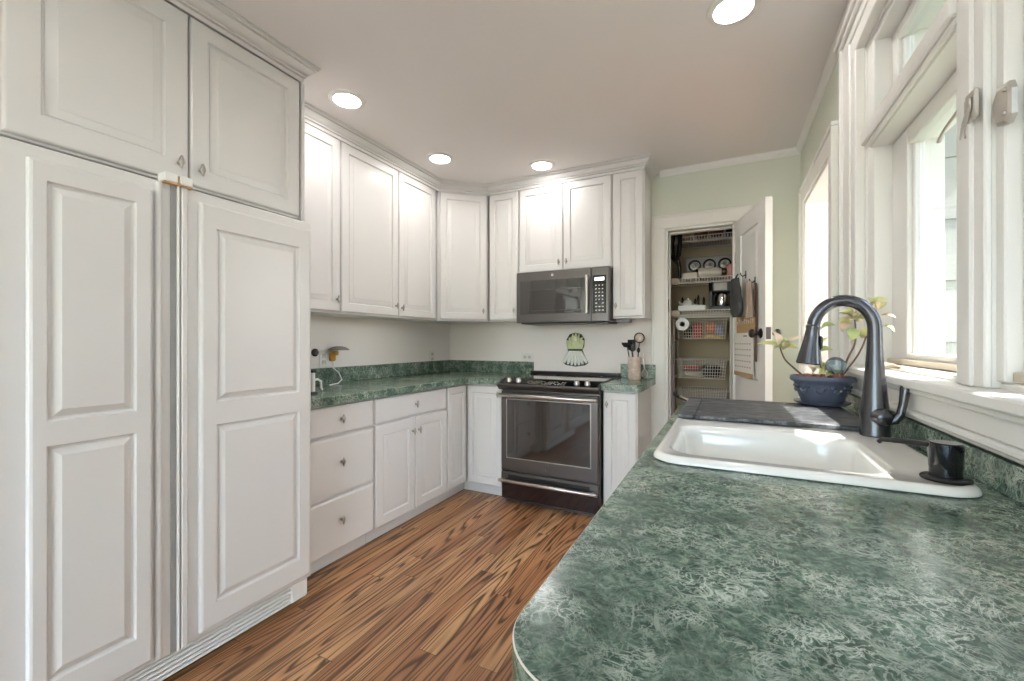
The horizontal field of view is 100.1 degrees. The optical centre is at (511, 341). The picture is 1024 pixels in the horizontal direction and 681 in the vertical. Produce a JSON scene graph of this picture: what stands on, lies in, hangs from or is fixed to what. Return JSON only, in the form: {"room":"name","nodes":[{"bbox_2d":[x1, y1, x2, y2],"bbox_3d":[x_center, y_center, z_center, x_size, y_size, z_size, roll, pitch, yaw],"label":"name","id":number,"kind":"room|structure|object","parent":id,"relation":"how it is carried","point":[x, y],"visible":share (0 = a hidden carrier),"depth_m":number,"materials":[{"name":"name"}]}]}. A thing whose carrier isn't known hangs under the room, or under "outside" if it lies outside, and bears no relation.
{"room":"kitchen","nodes":[
{"label":"kitchen","id":0,"kind":"room"},
{"bbox_2d":[328,346,348,349],"bbox_3d":[-1.179,0.042,2.917,0.140,0.027,0.140,0,0,27],"label":"shade","id":1,"kind":"object","parent":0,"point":[335,347],"depth_m":2.87,"materials":[{"name":"grey"}]},
{"bbox_2d":[163,489,593,680],"bbox_3d":[-0.556,1.250,1.120,3.280,0.100,7.300,0,0,27],"label":"floor","id":2,"kind":"structure","parent":0,"point":[439,595],"depth_m":1.95,"materials":[{"name":"brown wood"}]},
{"bbox_2d":[0,136,310,680],"bbox_3d":[-1.458,0.300,1.711,0.717,1.770,0.994,0,0,27],"label":"refrigerator","id":3,"kind":"object","parent":2,"relation":"on","point":[155,335],"visible":1,"depth_m":1.40,"materials":[{"name":"white wood"}]},
{"bbox_2d":[296,83,304,221],"bbox_3d":[-1.276,-0.020,2.196,0.615,2.440,0.018,0,0,27],"label":"end panel","id":4,"kind":"object","parent":2,"relation":"on","point":[301,217],"visible":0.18,"depth_m":2.06,"materials":[{"name":"white paint"}]},
{"bbox_2d":[311,399,372,573],"bbox_3d":[-1.164,0.764,2.425,0.612,0.872,0.489,0,0,27],"label":"base cabinet","id":5,"kind":"object","parent":2,"relation":"on","point":[341,434],"visible":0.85,"depth_m":2.30,"materials":[{"name":"white paint"}]},
{"bbox_2d":[366,387,446,542],"bbox_3d":[-0.889,0.764,2.970,0.612,0.872,0.728,0,0,27],"label":"base cabinet","id":6,"kind":"object","parent":2,"relation":"on","point":[410,429],"visible":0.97,"depth_m":2.79,"materials":[{"name":"white paint"}]},
{"bbox_2d":[439,384,501,502],"bbox_3d":[-0.403,0.764,3.619,0.901,0.872,0.864,0,0,27],"label":"base cabinet","id":7,"kind":"object","parent":2,"relation":"on","point":[474,411],"visible":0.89,"depth_m":3.32,"materials":[{"name":"white paint"}]},
{"bbox_2d":[311,360,533,407],"bbox_3d":[-0.677,0.250,3.075,0.901,0.150,2.083,0,0,27],"label":"countertop","id":8,"kind":"structure","parent":7,"relation":"on","point":[364,382],"depth_m":3.21,"materials":[{"name":"green laminate"}]},
{"bbox_2d":[311,370,322,393],"bbox_3d":[-1.077,0.215,2.375,0.084,0.130,0.168,0,0,17],"label":"charger","id":9,"kind":"object","parent":8,"relation":"on","point":[313,372],"visible":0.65,"depth_m":2.30,"materials":[{"name":"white plastic"}]},
{"bbox_2d":[328,346,348,385],"bbox_3d":[-1.192,0.154,2.884,0.153,0.253,0.210,0,0,27],"label":"lamp","id":10,"kind":"object","parent":8,"relation":"on","point":[332,356],"visible":1,"depth_m":2.91,"materials":[{"name":"orange plastic"}]},
{"bbox_2d":[497,370,620,515],"bbox_3d":[0.378,0.725,3.307,0.770,0.950,0.672,0,0,27],"label":"range","id":11,"kind":"object","parent":2,"relation":"on","point":[553,421],"visible":0.99,"depth_m":3.03,"materials":[{"name":"metal"}]},
{"bbox_2d":[504,373,619,381],"bbox_3d":[0.396,0.275,3.343,0.770,0.008,0.523,0,0,27],"label":"cooktop","id":12,"kind":"object","parent":11,"relation":"in","point":[560,377],"depth_m":3.29,"materials":[{"name":"grey"}]},
{"bbox_2d":[604,387,650,502],"bbox_3d":[0.847,0.764,3.119,0.228,0.872,0.626,0,0,27],"label":"base cabinet","id":13,"kind":"object","parent":2,"relation":"on","point":[627,415],"visible":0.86,"depth_m":2.88,"materials":[{"name":"white paint"}]},
{"bbox_2d":[601,364,655,391],"bbox_3d":[0.855,0.250,3.105,0.266,0.150,0.614,0,0,27],"label":"countertop","id":14,"kind":"structure","parent":13,"relation":"on","point":[623,383],"depth_m":3.04,"materials":[{"name":"green laminate"}]},
{"bbox_2d":[628,357,640,379],"bbox_3d":[0.919,0.196,3.221,0.092,0.168,0.092,0,0,27],"label":"utensil crock","id":15,"kind":"object","parent":14,"relation":"on","point":[634,363],"visible":0.97,"depth_m":3.18,"materials":[{"name":"beige ceramic"}]},
{"bbox_2d":[622,343,631,356],"bbox_3d":[0.866,0.136,3.222,0.086,0.264,0.055,0,0,27],"label":"ladle","id":16,"kind":"object","parent":15,"relation":"in","point":[626,345],"visible":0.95,"depth_m":3.21,"materials":[{"name":"black plastic"}]},
{"bbox_2d":[628,340,635,353],"bbox_3d":[0.905,0.125,3.252,0.061,0.286,0.025,0,0,27],"label":"spatula","id":17,"kind":"object","parent":15,"relation":"in","point":[629,341],"visible":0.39,"depth_m":3.26,"materials":[{"name":"black plastic"}]},
{"bbox_2d":[629,342,635,356],"bbox_3d":[0.900,0.135,3.198,0.045,0.265,0.027,0,0,-6],"label":"serving spoon","id":18,"kind":"object","parent":15,"relation":"in","point":[632,347],"visible":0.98,"depth_m":3.19,"materials":[{"name":"black plastic"}]},
{"bbox_2d":[634,332,644,356],"bbox_3d":[0.956,0.098,3.220,0.081,0.339,0.022,0,0,21],"label":"strainer","id":19,"kind":"object","parent":15,"relation":"in","point":[639,337],"visible":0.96,"depth_m":3.21,"materials":[{"name":"silver metal"}]},
{"bbox_2d":[641,354,647,378],"bbox_3d":[0.992,0.186,3.206,0.050,0.187,0.048,0,0,27],"label":"wire whisk","id":20,"kind":"object","parent":14,"relation":"on","point":[644,369],"visible":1,"depth_m":3.21,"materials":[{"name":"silver metal"}]},
{"bbox_2d":[671,335,673,415],"bbox_3d":[1.304,0.570,3.447,0.160,1.260,0.040,0,0,27],"label":"door frame","id":21,"kind":"structure","parent":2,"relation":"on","point":[672,336],"depth_m":3.44,"materials":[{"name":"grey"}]},
{"bbox_2d":[673,392,687,407],"bbox_3d":[1.380,0.801,3.469,0.161,0.798,0.058,0,0,27],"label":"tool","id":22,"kind":"object","parent":2,"relation":"on","point":[674,393],"visible":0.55,"depth_m":3.47,"materials":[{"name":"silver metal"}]},
{"bbox_2d":[673,315,731,412],"bbox_3d":[1.636,0.492,3.683,0.446,1.415,0.346,0,0,27],"label":"tower","id":23,"kind":"object","parent":2,"relation":"on","point":[730,316],"visible":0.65,"depth_m":3.62,"materials":[{"name":"white metal"}]},
{"bbox_2d":[676,318,689,330],"bbox_3d":[1.406,-0.145,3.530,0.104,0.104,0.100,0,0,27],"label":"paper roll","id":24,"kind":"object","parent":23,"relation":"hanging from","point":[682,324],"visible":1,"depth_m":3.49,"materials":[{"name":"white paper"}]},
{"bbox_2d":[675,358,728,379],"bbox_3d":[1.632,0.223,3.676,0.410,0.161,0.344,0,0,27],"label":"wire basket","id":25,"kind":"object","parent":23,"relation":"attached to","point":[680,362],"visible":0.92,"depth_m":3.56,"materials":[{"name":"beige metal"}]},
{"bbox_2d":[684,371,701,376],"bbox_3d":[1.531,0.269,3.629,0.138,0.050,0.100,0,0,27],"label":"snack packet","id":26,"kind":"object","parent":25,"relation":"in","point":[686,372],"visible":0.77,"depth_m":3.59,"materials":[{"name":"beige"}]},
{"bbox_2d":[683,365,699,369],"bbox_3d":[1.522,0.217,3.634,0.128,0.045,0.100,0,0,27],"label":"snack packet","id":27,"kind":"object","parent":26,"relation":"on","point":[694,366],"visible":0.62,"depth_m":3.59,"materials":[{"name":"brown plastic"}]},
{"bbox_2d":[703,365,721,376],"bbox_3d":[1.660,0.241,3.564,0.148,0.105,0.120,0,0,27],"label":"snack packet","id":28,"kind":"object","parent":25,"relation":"in","point":[712,366],"visible":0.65,"depth_m":3.52,"materials":[{"name":"black plastic"}]},
{"bbox_2d":[675,319,728,338],"bbox_3d":[1.632,-0.105,3.676,0.410,0.161,0.344,0,0,27],"label":"wire basket","id":29,"kind":"object","parent":23,"relation":"attached to","point":[681,333],"visible":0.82,"depth_m":3.53,"materials":[{"name":"beige metal"}]},
{"bbox_2d":[684,327,691,337],"bbox_3d":[1.495,-0.085,3.647,0.069,0.100,0.100,0,0,27],"label":"snack packet","id":30,"kind":"object","parent":29,"relation":"in","point":[689,327],"visible":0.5,"depth_m":3.61,"materials":[{"name":"black plastic"}]},
{"bbox_2d":[693,322,701,337],"bbox_3d":[1.564,-0.100,3.613,0.079,0.130,0.100,0,0,27],"label":"snack packet","id":31,"kind":"object","parent":29,"relation":"in","point":[694,324],"visible":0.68,"depth_m":3.58,"materials":[{"name":"plastic"}]},
{"bbox_2d":[703,334,723,337],"bbox_3d":[1.669,-0.050,3.560,0.158,0.035,0.030,0,0,27],"label":"snack packet","id":32,"kind":"object","parent":29,"relation":"in","point":[704,334],"visible":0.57,"depth_m":3.56,"materials":[{"name":"yellow plastic"}]},
{"bbox_2d":[705,322,714,333],"bbox_3d":[1.651,-0.120,3.569,0.079,0.100,0.080,0,0,27],"label":"snack packet","id":33,"kind":"object","parent":32,"relation":"on","point":[707,323],"visible":0.65,"depth_m":3.54,"materials":[{"name":"orange plastic"}]},
{"bbox_2d":[715,325,723,334],"bbox_3d":[1.708,-0.095,3.540,0.069,0.090,0.080,0,0,27],"label":"snack packet","id":34,"kind":"object","parent":29,"relation":"in","point":[717,326],"visible":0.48,"depth_m":3.51,"materials":[{"name":"blue plastic"}]},
{"bbox_2d":[675,386,728,404],"bbox_3d":[1.632,0.470,3.676,0.410,0.146,0.344,0,0,27],"label":"wire basket","id":35,"kind":"object","parent":23,"relation":"attached to","point":[680,389],"visible":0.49,"depth_m":3.72,"materials":[{"name":"beige metal"}]},
{"bbox_3d":[0.642,0.748,0.987,0.602,0.903,1.660,0,0,27],"label":"base cabinet","id":36,"kind":"object","parent":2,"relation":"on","visible":0},
{"bbox_2d":[512,393,1023,680],"bbox_3d":[0.640,0.244,0.996,0.592,0.101,1.785,0,0,27],"label":"countertop","id":37,"kind":"structure","parent":36,"relation":"on","point":[683,572],"depth_m":0.44,"materials":[{"name":"green laminate"}]},
{"bbox_2d":[653,410,982,497],"bbox_3d":[0.734,0.330,1.205,0.521,0.190,0.957,0,0,27],"label":"sink","id":38,"kind":"object","parent":37,"relation":"in","point":[846,457],"visible":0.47,"depth_m":1.03,"materials":[{"name":"white ceramic"}]},
{"bbox_2d":[678,397,858,430],"bbox_3d":[0.830,0.228,1.418,0.483,0.012,0.450,0,0,27],"label":"board","id":39,"kind":"object","parent":38,"relation":"on","point":[747,411],"visible":0.86,"depth_m":1.33,"materials":[{"name":"grey stone"}]},
{"bbox_2d":[758,297,895,406],"bbox_3d":[1.100,0.038,1.509,0.382,0.366,0.192,0,0,45],"label":"potted plant","id":40,"kind":"object","parent":39,"relation":"on","point":[828,389],"visible":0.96,"depth_m":1.45,"materials":[{"name":"green plant"}]},
{"bbox_2d":[825,357,846,373],"bbox_3d":[1.111,0.081,1.473,0.060,0.060,0.060,0,0,27],"label":"glass globe","id":41,"kind":"object","parent":40,"relation":"in","point":[833,365],"visible":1,"depth_m":1.45},
{"bbox_2d":[877,437,973,485],"bbox_3d":[0.742,0.204,0.768,0.067,0.064,0.134,0,0,-2],"label":"soap dispenser","id":42,"kind":"object","parent":38,"relation":"on","point":[946,459],"visible":1,"depth_m":0.72,"materials":[{"name":"black plastic"}]},
{"bbox_2d":[796,295,909,437],"bbox_3d":[0.861,0.057,1.095,0.226,0.358,0.086,0,0,27],"label":"faucet","id":43,"kind":"object","parent":37,"relation":"on","point":[876,419],"visible":0.99,"depth_m":1.07,"materials":[{"name":"black metal"}]},
{"bbox_2d":[311,315,449,368],"bbox_3d":[-2.077,-0.060,1.468,0.150,2.520,6.455,0,0,27],"label":"wall","id":44,"kind":"structure","parent":0,"point":[368,341],"depth_m":3.34,"materials":[{"name":"white paint"}]},
{"bbox_2d":[0,0,298,218],"bbox_3d":[-1.495,-0.918,1.731,0.642,0.657,1.004,0,0,27],"label":"upper cabinet","id":45,"kind":"object","parent":44,"relation":"attached to","point":[145,88],"visible":0.95,"depth_m":1.51,"materials":[{"name":"white paint"}]},
{"bbox_2d":[311,349,318,356],"bbox_3d":[-1.292,0.070,2.828,0.026,0.052,0.052,0,0,27],"label":"wall fitting","id":46,"kind":"object","parent":44,"relation":"attached to","point":[314,352],"visible":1,"depth_m":2.82,"materials":[{"name":"black plastic"}]},
{"bbox_2d":[305,123,340,314],"bbox_3d":[-1.288,-0.711,2.489,0.332,1.072,0.487,0,0,27],"label":"upper cabinet","id":47,"kind":"object","parent":44,"relation":"attached to","point":[322,150],"visible":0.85,"depth_m":2.53,"materials":[{"name":"white paint"}]},
{"bbox_2d":[319,350,327,367],"bbox_3d":[-1.269,0.115,2.892,0.010,0.116,0.072,0,0,27],"label":"wall outlet","id":48,"kind":"object","parent":44,"relation":"attached to","point":[323,354],"visible":1,"depth_m":2.89,"materials":[{"name":"white plastic"}]},
{"bbox_2d":[315,141,435,320],"bbox_3d":[-0.956,-0.711,3.148,0.332,1.072,0.985,0,0,27],"label":"upper cabinet","id":49,"kind":"object","parent":44,"relation":"attached to","point":[388,216],"visible":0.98,"depth_m":2.99,"materials":[{"name":"white paint"}]},
{"bbox_2d":[311,360,533,384],"bbox_3d":[-0.677,0.228,3.075,0.901,0.105,2.083,0,0,27],"label":"backsplash","id":50,"kind":"structure","parent":44,"relation":"attached to","point":[348,373],"depth_m":3.69,"materials":[{"name":"green laminate"}]},
{"bbox_2d":[430,350,434,360],"bbox_3d":[-0.735,0.135,3.953,0.010,0.116,0.072,0,0,27],"label":"wall outlet","id":51,"kind":"object","parent":44,"relation":"attached to","point":[432,352],"visible":0.99,"depth_m":3.95,"materials":[{"name":"white plastic"}]},
{"bbox_2d":[305,102,658,195],"bbox_3d":[-0.178,-1.279,3.129,2.620,0.078,1.036,0,0,-20],"label":"trim","id":52,"kind":"structure","parent":44,"relation":"attached to","point":[315,117],"depth_m":3.17,"materials":[{"name":"white paint"}]},
{"bbox_2d":[164,0,846,196],"bbox_3d":[-0.556,-1.380,1.120,3.280,0.120,7.300,0,0,27],"label":"ceiling","id":53,"kind":"structure","parent":0,"point":[497,87],"depth_m":2.12,"materials":[{"name":"white paint"}]},
{"bbox_2d":[167,0,320,82],"bbox_3d":[-1.614,-1.279,1.114,0.365,0.078,2.338,0,0,27],"label":"trim","id":54,"kind":"structure","parent":53,"relation":"attached to","point":[213,13],"depth_m":1.79,"materials":[{"name":"white paint"}]},
{"bbox_2d":[328,89,365,109],"bbox_3d":[-0.897,-1.314,2.333,0.192,0.010,0.192,0,0,27],"label":"recessed light","id":55,"kind":"object","parent":53,"relation":"in","point":[342,98],"visible":1,"depth_m":2.32,"materials":[{"name":"white paint"}]},
{"bbox_2d":[427,152,453,163],"bbox_3d":[-0.516,-1.314,3.078,0.192,0.010,0.192,0,0,27],"label":"recessed light","id":56,"kind":"object","parent":53,"relation":"in","point":[436,157],"visible":1,"depth_m":3.06,"materials":[{"name":"white paint"}]},
{"bbox_2d":[529,160,554,170],"bbox_3d":[0.221,-1.314,3.197,0.192,0.010,0.192,0,0,27],"label":"recessed light","id":57,"kind":"object","parent":53,"relation":"in","point":[538,165],"visible":1,"depth_m":3.18,"materials":[{"name":"white paint"}]},
{"bbox_2d":[706,0,760,26],"bbox_3d":[0.873,-1.314,1.693,0.192,0.010,0.192,0,0,27],"label":"recessed light","id":58,"kind":"object","parent":53,"relation":"in","point":[728,12],"visible":1,"depth_m":1.70,"materials":[{"name":"white paint"}]},
{"bbox_2d":[450,154,800,402],"bbox_3d":[0.789,-0.060,3.569,3.080,2.520,0.115,0,0,27],"label":"wall","id":59,"kind":"structure","parent":0,"point":[778,178],"depth_m":3.21,"materials":[{"name":"white paint"}]},
{"bbox_2d":[409,191,500,323],"bbox_3d":[-0.473,-0.711,3.798,0.616,1.072,0.607,0,0,27],"label":"upper cabinet","id":60,"kind":"object","parent":59,"relation":"attached to","point":[462,220],"visible":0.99,"depth_m":3.59,"materials":[{"name":"white paint"}]},
{"bbox_2d":[490,191,519,322],"bbox_3d":[-0.009,-0.711,3.711,0.283,1.072,0.344,0,0,27],"label":"upper cabinet","id":61,"kind":"object","parent":59,"relation":"attached to","point":[504,208],"visible":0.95,"depth_m":3.58,"materials":[{"name":"white paint"}]},
{"bbox_2d":[521,353,532,360],"bbox_3d":[0.136,0.135,3.827,0.116,0.072,0.010,0,0,27],"label":"wall outlet","id":62,"kind":"object","parent":59,"relation":"attached to","point":[524,356],"visible":1,"depth_m":3.83,"materials":[{"name":"white plastic"}]},
{"bbox_2d":[520,174,612,272],"bbox_3d":[0.462,-0.901,3.474,0.766,0.692,0.344,0,0,27],"label":"upper cabinet","id":63,"kind":"object","parent":59,"relation":"attached to","point":[568,225],"visible":0.94,"depth_m":3.32,"materials":[{"name":"white paint"}]},
{"bbox_2d":[517,266,617,325],"bbox_3d":[0.447,-0.346,3.422,0.742,0.407,0.442,0,0,27],"label":"microwave","id":64,"kind":"object","parent":63,"relation":"attached to","point":[579,296],"visible":0.98,"depth_m":3.25,"materials":[{"name":"metal"}]},
{"bbox_2d":[563,333,587,366],"bbox_3d":[0.531,0.065,3.612,0.220,0.287,0.037,0,0,27],"label":"plaque","id":65,"kind":"object","parent":59,"relation":"attached to","point":[575,356],"visible":1,"depth_m":3.60,"materials":[{"name":"white"}]},
{"bbox_2d":[613,169,650,319],"bbox_3d":[0.908,-0.711,3.249,0.230,1.072,0.344,0,0,27],"label":"upper cabinet","id":66,"kind":"object","parent":59,"relation":"attached to","point":[631,189],"visible":0.98,"depth_m":3.12,"materials":[{"name":"white paint"}]},
{"bbox_2d":[617,319,631,322],"bbox_3d":[0.850,-0.159,3.250,0.095,0.028,0.090,0,0,27],"label":"light","id":67,"kind":"object","parent":66,"relation":"attached to","point":[618,320],"visible":1,"depth_m":3.21,"materials":[{"name":"white plastic"}]},
{"bbox_2d":[621,364,655,377],"bbox_3d":[0.988,0.228,3.370,0.266,0.105,0.020,0,0,27],"label":"backsplash","id":68,"kind":"structure","parent":59,"relation":"attached to","point":[651,369],"depth_m":3.33,"materials":[{"name":"green laminate"}]},
{"bbox_2d":[651,204,751,441],"bbox_3d":[1.418,0.115,3.241,0.688,2.171,0.146,0,0,27],"label":"trim","id":69,"kind":"structure","parent":59,"relation":"attached to","point":[663,227],"depth_m":3.29,"materials":[{"name":"white paint"}]},
{"bbox_2d":[735,196,780,401],"bbox_3d":[1.554,0.170,2.782,0.172,2.036,0.581,0,0,12],"label":"pantry door","id":70,"kind":"structure","parent":59,"relation":"in","point":[753,231],"depth_m":2.59,"materials":[{"name":"white paint"}]},
{"bbox_2d":[730,274,742,316],"bbox_3d":[1.480,-0.310,2.828,0.057,0.291,0.213,0,0,12],"label":"bag","id":71,"kind":"object","parent":70,"relation":"hanging from","point":[736,300],"visible":1,"depth_m":2.79,"materials":[{"name":"grey fabric"}]},
{"bbox_2d":[734,314,754,378],"bbox_3d":[1.527,0.028,2.824,0.008,0.400,0.400,0,0,12],"label":"wall calendar","id":72,"kind":"object","parent":70,"relation":"attached to","point":[743,344],"visible":0.97,"depth_m":2.81,"materials":[{"name":"beige paper"}]},
{"bbox_2d":[745,281,754,317],"bbox_3d":[1.479,-0.265,2.676,0.023,0.226,0.150,0,0,12],"label":"dish towel","id":73,"kind":"object","parent":70,"relation":"hanging from","point":[749,307],"visible":1,"depth_m":2.65,"materials":[{"name":"beige fabric"}]},
{"bbox_2d":[755,283,756,361],"bbox_3d":[1.490,-0.120,2.621,0.008,0.480,0.033,0,0,20],"label":"strap","id":74,"kind":"object","parent":70,"relation":"hanging from","point":[755,283],"visible":0.94,"depth_m":2.61,"materials":[{"name":"brown leather"}]},
{"bbox_2d":[671,230,731,410],"bbox_3d":[1.593,-0.060,3.631,0.920,2.520,0.720,0,0,27],"label":"wall","id":75,"kind":"structure","parent":0,"point":[688,348],"depth_m":3.91,"materials":[{"name":"beige paint"}]},
{"bbox_2d":[671,234,681,277],"bbox_3d":[1.342,-0.749,3.512,0.099,0.460,0.060,0,0,27],"label":"apron","id":76,"kind":"object","parent":75,"relation":"hanging from","point":[676,259],"visible":0.6,"depth_m":3.49,"materials":[{"name":"black fabric"}]},
{"bbox_2d":[671,309,730,315],"bbox_3d":[1.624,-0.238,3.693,0.816,0.050,0.473,0,0,27],"label":"wire shelf","id":77,"kind":"object","parent":75,"relation":"attached to","point":[673,312],"visible":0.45,"depth_m":3.54,"materials":[{"name":"beige metal"}]},
{"bbox_2d":[678,305,706,311],"bbox_3d":[1.504,-0.281,3.576,0.210,0.042,0.120,0,0,27],"label":"tray","id":78,"kind":"object","parent":77,"relation":"on","point":[687,307],"visible":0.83,"depth_m":3.52,"materials":[{"name":"white plastic"}]},
{"bbox_2d":[679,298,692,305],"bbox_3d":[1.468,-0.317,3.599,0.092,0.102,0.109,0,0,-28],"label":"teapot","id":79,"kind":"object","parent":78,"relation":"in","point":[686,302],"visible":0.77,"depth_m":3.56,"materials":[{"name":"white ceramic"}]},
{"bbox_2d":[709,280,730,310],"bbox_3d":[1.704,-0.377,3.507,0.170,0.235,0.203,0,0,27],"label":"coffee maker","id":80,"kind":"object","parent":77,"relation":"on","point":[719,292],"visible":0.91,"depth_m":3.45,"materials":[{"name":"black plastic"}]},
{"bbox_2d":[671,275,731,286],"bbox_3d":[1.624,-0.503,3.693,0.816,0.050,0.473,0,0,27],"label":"wire shelf","id":81,"kind":"object","parent":75,"relation":"attached to","point":[675,281],"visible":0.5,"depth_m":3.54,"materials":[{"name":"beige metal"}]},
{"bbox_2d":[682,272,697,279],"bbox_3d":[1.486,-0.549,3.585,0.120,0.050,0.100,0,0,27],"label":"carton","id":82,"kind":"object","parent":81,"relation":"on","point":[690,274],"visible":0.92,"depth_m":3.54,"materials":[{"name":"beige cardboard"}]},
{"bbox_2d":[686,254,731,281],"bbox_3d":[1.682,-0.625,3.651,0.370,0.200,0.104,0,0,27],"label":"box","id":83,"kind":"object","parent":81,"relation":"on","point":[720,261],"visible":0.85,"depth_m":3.62,"materials":[{"name":"black plastic"}]},
{"bbox_2d":[698,268,726,277],"bbox_3d":[1.631,-0.567,3.495,0.210,0.082,0.082,0,0,27],"label":"bottle","id":84,"kind":"object","parent":81,"relation":"on","point":[702,272],"visible":0.94,"depth_m":3.47,"materials":[{"name":"beige"}]},
{"bbox_2d":[726,264,731,277],"bbox_3d":[1.763,-0.575,3.457,0.075,0.100,0.075,0,0,27],"label":"can","id":85,"kind":"object","parent":81,"relation":"on","point":[728,266],"visible":0.43,"depth_m":3.43,"materials":[{"name":"pink metal"}]},
{"bbox_2d":[674,232,731,249],"bbox_3d":[1.624,-0.845,3.693,0.816,0.050,0.473,0,0,27],"label":"wire shelf","id":86,"kind":"object","parent":75,"relation":"attached to","point":[727,237],"visible":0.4,"depth_m":3.56,"materials":[{"name":"beige metal"}]},
{"bbox_2d":[676,233,691,240],"bbox_3d":[1.455,-0.884,3.634,0.120,0.035,0.120,0,0,27],"label":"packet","id":87,"kind":"object","parent":86,"relation":"on","point":[683,235],"visible":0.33,"depth_m":3.58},
{"bbox_2d":[694,232,707,237],"bbox_3d":[1.562,-0.909,3.546,0.112,0.085,0.112,0,0,27],"label":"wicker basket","id":88,"kind":"object","parent":86,"relation":"on","point":[699,233],"visible":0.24,"depth_m":3.51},
{"bbox_2d":[709,230,723,236],"bbox_3d":[1.665,-0.909,3.495,0.112,0.085,0.112,0,0,27],"label":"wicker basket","id":89,"kind":"object","parent":86,"relation":"on","point":[718,231],"visible":0.29,"depth_m":3.46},
{"bbox_2d":[726,229,731,236],"bbox_3d":[1.808,-0.894,3.479,0.130,0.055,0.160,0,0,27],"label":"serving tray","id":90,"kind":"object","parent":86,"relation":"on","point":[728,230],"visible":0.2,"depth_m":3.43,"materials":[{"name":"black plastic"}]},
{"bbox_2d":[801,56,838,183],"bbox_3d":[0.659,-0.060,0.108,0.200,2.520,6.185,0,0,27],"label":"wall","id":91,"kind":"structure","parent":0,"point":[828,110],"depth_m":2.24,"materials":[{"name":"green paint"}]},
{"bbox_2d":[660,0,850,176],"bbox_3d":[0.163,-1.297,0.357,0.910,0.044,6.185,0,0,27],"label":"trim","id":92,"kind":"structure","parent":91,"relation":"attached to","point":[832,58],"depth_m":2.90,"materials":[{"name":"white paint"}]},
{"bbox_2d":[798,120,838,397],"bbox_3d":[1.750,0.107,2.298,0.242,2.185,0.984,0,0,27],"label":"window","id":93,"kind":"structure","parent":91,"relation":"attached to","point":[818,192],"depth_m":2.56,"materials":[{"name":"white paint"}]},
{"bbox_2d":[833,0,1023,464],"bbox_3d":[0.939,-0.520,0.759,0.255,1.416,2.240,0,0,27],"label":"window","id":94,"kind":"structure","parent":91,"relation":"in","point":[910,70],"depth_m":1.05,"materials":[{"name":"white paint"}]},
{"bbox_2d":[885,362,900,368],"bbox_3d":[1.090,0.074,1.242,0.090,0.028,0.033,0,0,4],"label":"dry leaf","id":95,"kind":"object","parent":94,"relation":"on","point":[887,365],"visible":0.43,"depth_m":1.24,"materials":[{"name":"beige plant"}]},
{"bbox_2d":[845,393,1023,505],"bbox_3d":[0.895,0.222,0.867,0.020,0.056,1.785,0,0,27],"label":"backsplash","id":96,"kind":"structure","parent":91,"relation":"attached to","point":[1003,475],"depth_m":0.76,"materials":[{"name":"green laminate"}]},
{"bbox_2d":[945,122,956,354],"bbox_3d":[2.695,-0.124,1.305,2.360,3.248,0.085,0,0,27],"label":"wall","id":97,"kind":"structure","parent":0,"point":[951,134],"depth_m":1.74,"materials":[{"name":"grey"}]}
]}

